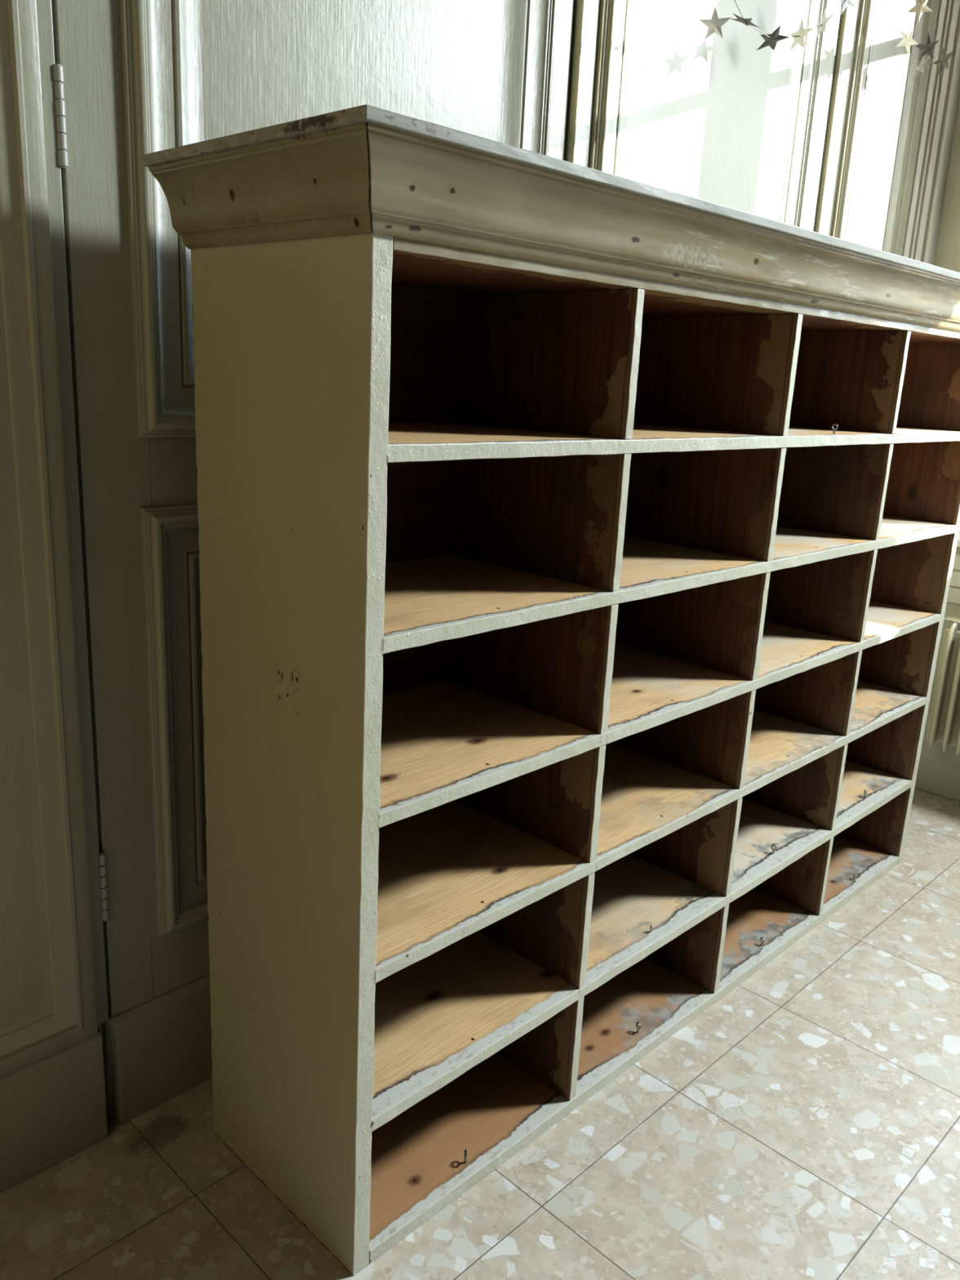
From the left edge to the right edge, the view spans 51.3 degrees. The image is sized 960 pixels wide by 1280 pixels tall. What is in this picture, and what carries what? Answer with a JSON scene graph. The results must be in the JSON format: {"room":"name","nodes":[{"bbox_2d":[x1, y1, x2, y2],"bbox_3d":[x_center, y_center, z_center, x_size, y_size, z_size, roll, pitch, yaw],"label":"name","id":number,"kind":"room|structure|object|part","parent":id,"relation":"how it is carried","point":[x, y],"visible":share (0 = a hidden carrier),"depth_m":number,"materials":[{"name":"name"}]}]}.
{"room":"cloakroom","nodes":[
{"label":"cloakroom","id":0,"kind":"room"},
{"bbox_2d":[51,7,109,1120],"bbox_3d":[-0.535,-0.786,1.532,0.200,3.300,5.700,17,20,42],"label":"wall","id":1,"kind":"structure","parent":0,"point":[99,1026],"depth_m":1.72,"materials":[{"name":"paint"}]},
{"bbox_2d":[0,0,97,1076],"bbox_3d":[-0.971,-0.628,0.933,0.050,2.838,1.107,17,20,42],"label":"door","id":2,"kind":"structure","parent":1,"relation":"in","point":[48,1005],"depth_m":1.46,"materials":[{"name":"paint"}]},
{"bbox_3d":[-0.970,-0.559,0.968,0.030,2.647,1.035,17,20,42],"label":"panel","id":3,"kind":"part","parent":2,"relation":"part of","materials":[{"name":"paint"}]},
{"bbox_2d":[35,0,108,1024],"bbox_3d":[-0.583,-0.718,1.337,0.021,2.835,0.026,17,20,42],"label":"trim","id":4,"kind":"structure","parent":1,"relation":"attached to","point":[44,11],"depth_m":1.46,"materials":[{"name":"paint"}]},
{"bbox_2d":[0,973,212,1193],"bbox_3d":[-1.141,0.863,1.237,0.040,0.214,3.537,17,20,42],"label":"baseboard","id":5,"kind":"structure","parent":1,"relation":"attached to","point":[53,1108],"depth_m":1.72,"materials":[{"name":"paint"}]},
{"bbox_2d":[51,0,573,1016],"bbox_3d":[-0.201,-0.798,1.707,0.038,2.838,1.057,17,20,42],"label":"door","id":6,"kind":"structure","parent":1,"relation":"in","point":[133,78],"depth_m":1.58,"materials":[{"name":"paint"}]},
{"bbox_3d":[-0.230,0.089,1.961,0.038,0.750,0.896,17,20,42],"label":"panel molding","id":7,"kind":"part","parent":6,"relation":"part of","materials":[{"name":"paint"}]},
{"bbox_3d":[-0.166,-1.201,1.614,0.038,1.707,0.896,17,20,42],"label":"panel molding","id":8,"kind":"part","parent":6,"relation":"part of","materials":[{"name":"paint"}]},
{"bbox_3d":[-0.177,-1.204,1.625,0.004,1.667,0.856,17,20,42],"label":"panel","id":9,"kind":"part","parent":6,"relation":"part of","materials":[{"name":"paint"}]},
{"bbox_2d":[564,0,841,231],"bbox_3d":[0.550,-0.959,2.444,0.054,2.838,1.051,17,20,42],"label":"window","id":10,"kind":"structure","parent":1,"relation":"in","point":[726,122],"depth_m":2.33,"materials":[{"name":"glass"}]},
{"bbox_3d":[0.544,-1.358,2.332,0.020,1.667,0.862,17,20,42],"label":"panel","id":11,"kind":"part","parent":10,"relation":"part of","materials":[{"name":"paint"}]},
{"bbox_2d":[698,0,954,96],"bbox_3d":[0.952,-1.553,2.450,0.141,0.456,1.596,15,19,38],"label":"garland","id":12,"kind":"object","parent":1,"relation":"hanging from","point":[714,24],"visible":1,"depth_m":2.31},
{"bbox_2d":[813,0,939,256],"bbox_3d":[1.133,-1.084,3.016,0.064,2.838,0.573,17,20,42],"label":"window","id":13,"kind":"structure","parent":1,"relation":"in","point":[876,105],"depth_m":2.88,"materials":[{"name":"glass"}]},
{"bbox_3d":[1.137,-1.486,2.915,0.030,1.667,0.375,17,20,42],"label":"panel","id":14,"kind":"part","parent":13,"relation":"part of","materials":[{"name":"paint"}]},
{"bbox_2d":[902,0,959,265],"bbox_3d":[1.408,-1.161,3.284,0.071,3.300,0.180,17,20,42],"label":"trim","id":15,"kind":"structure","parent":1,"relation":"attached to","point":[940,113],"depth_m":3.15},
{"bbox_2d":[0,787,959,1279],"bbox_3d":[0.859,1.300,0.587,4.345,0.100,5.700,17,20,42],"label":"floor","id":16,"kind":"structure","parent":0,"point":[804,1124],"depth_m":1.72,"materials":[{"name":"tile"}]},
{"bbox_2d":[142,104,959,1275],"bbox_3d":[0.440,0.007,2.104,0.460,1.568,2.155,17,20,42],"label":"shelf unit","id":17,"kind":"object","parent":16,"relation":"on","point":[577,544],"visible":1,"depth_m":1.66,"materials":[{"name":"paint"}]},
{"bbox_3d":[-0.257,-0.531,1.194,0.451,0.096,0.058,17,20,42],"label":"cornice","id":18,"kind":"part","parent":17,"relation":"part of","materials":[{"name":"paint"}]},
{"bbox_3d":[-0.281,0.161,1.435,0.393,1.548,0.032,17,20,42],"label":"panel","id":19,"kind":"part","parent":17,"relation":"part of","materials":[{"name":"paint"}]},
{"bbox_3d":[0.280,-0.013,2.260,0.012,1.508,2.019,17,20,42],"label":"panel","id":20,"kind":"part","parent":17,"relation":"part of","materials":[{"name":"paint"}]},
{"bbox_3d":[0.384,0.745,2.322,0.382,0.026,1.959,17,20,42],"label":"shelf","id":21,"kind":"part","parent":17,"relation":"part of","materials":[{"name":"paint"}]},
{"bbox_3d":[0.395,0.515,2.260,0.381,0.022,1.968,17,20,42],"label":"shelf","id":22,"kind":"part","parent":17,"relation":"part of","materials":[{"name":"paint"}]},
{"bbox_3d":[0.407,0.276,2.196,0.381,0.022,1.968,17,20,42],"label":"shelf","id":23,"kind":"part","parent":17,"relation":"part of","materials":[{"name":"paint"}]},
{"bbox_3d":[0.418,0.050,2.135,0.381,0.022,1.968,17,20,42],"label":"shelf","id":24,"kind":"part","parent":17,"relation":"part of","materials":[{"name":"paint"}]},
{"bbox_3d":[0.612,-0.648,1.788,0.058,0.096,2.138,17,20,42],"label":"cornice","id":25,"kind":"part","parent":17,"relation":"part of","materials":[{"name":"paint"}]},
{"bbox_3d":[0.430,-0.183,2.072,0.381,0.022,1.968,17,20,42],"label":"shelf","id":26,"kind":"part","parent":17,"relation":"part of","materials":[{"name":"paint"}]},
{"bbox_3d":[0.441,-0.414,2.010,0.381,0.022,1.968,17,20,42],"label":"shelf","id":27,"kind":"part","parent":17,"relation":"part of","materials":[{"name":"paint"}]},
{"bbox_3d":[0.454,-0.684,1.938,0.381,0.100,1.959,17,20,42],"label":"rail","id":28,"kind":"part","parent":17,"relation":"part of","materials":[{"name":"paint"}]},
{"bbox_3d":[1.113,-0.143,2.822,0.393,1.548,0.032,17,20,42],"label":"panel","id":29,"kind":"part","parent":17,"relation":"part of","materials":[{"name":"paint"}]},
{"bbox_2d":[926,615,959,755],"bbox_3d":[1.870,0.343,2.948,1.071,0.626,0.119,17,20,42],"label":"radiator","id":30,"kind":"object","parent":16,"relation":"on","point":[944,726],"visible":0.99,"depth_m":3.23,"materials":[{"name":"metal"}]},
{"bbox_2d":[943,615,959,622],"bbox_3d":[1.879,0.039,2.888,1.032,0.007,0.057,17,20,42],"label":"grille","id":31,"kind":"object","parent":30,"relation":"attached to","point":[956,620],"depth_m":3.21,"materials":[{"name":"metal"}]},
{"bbox_2d":[933,95,959,530],"bbox_3d":[2.895,-0.766,2.091,3.945,3.300,0.120,17,20,42],"label":"wall","id":32,"kind":"structure","parent":0,"point":[947,254],"depth_m":3.24,"materials":[{"name":"beige paint"}]},
{"bbox_2d":[915,547,959,801],"bbox_3d":[1.923,0.195,3.070,1.665,0.845,0.170,17,20,42],"label":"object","id":33,"kind":"structure","parent":32,"relation":"attached to","point":[938,773],"depth_m":3.36,"materials":[{"name":"white paint"}]},
{"bbox_2d":[946,554,959,604],"bbox_3d":[1.877,-0.097,2.927,1.665,0.158,0.009,17,20,42],"label":"trim","id":34,"kind":"structure","parent":32,"relation":"attached to","point":[953,595],"depth_m":3.24,"materials":[{"name":"paint"}]},
{"bbox_2d":[956,530,959,547],"bbox_3d":[2.024,-0.214,2.923,1.540,0.030,0.310,17,20,42],"label":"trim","id":35,"kind":"structure","parent":32,"relation":"attached to","point":[958,538],"depth_m":3.18,"materials":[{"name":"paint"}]}
]}

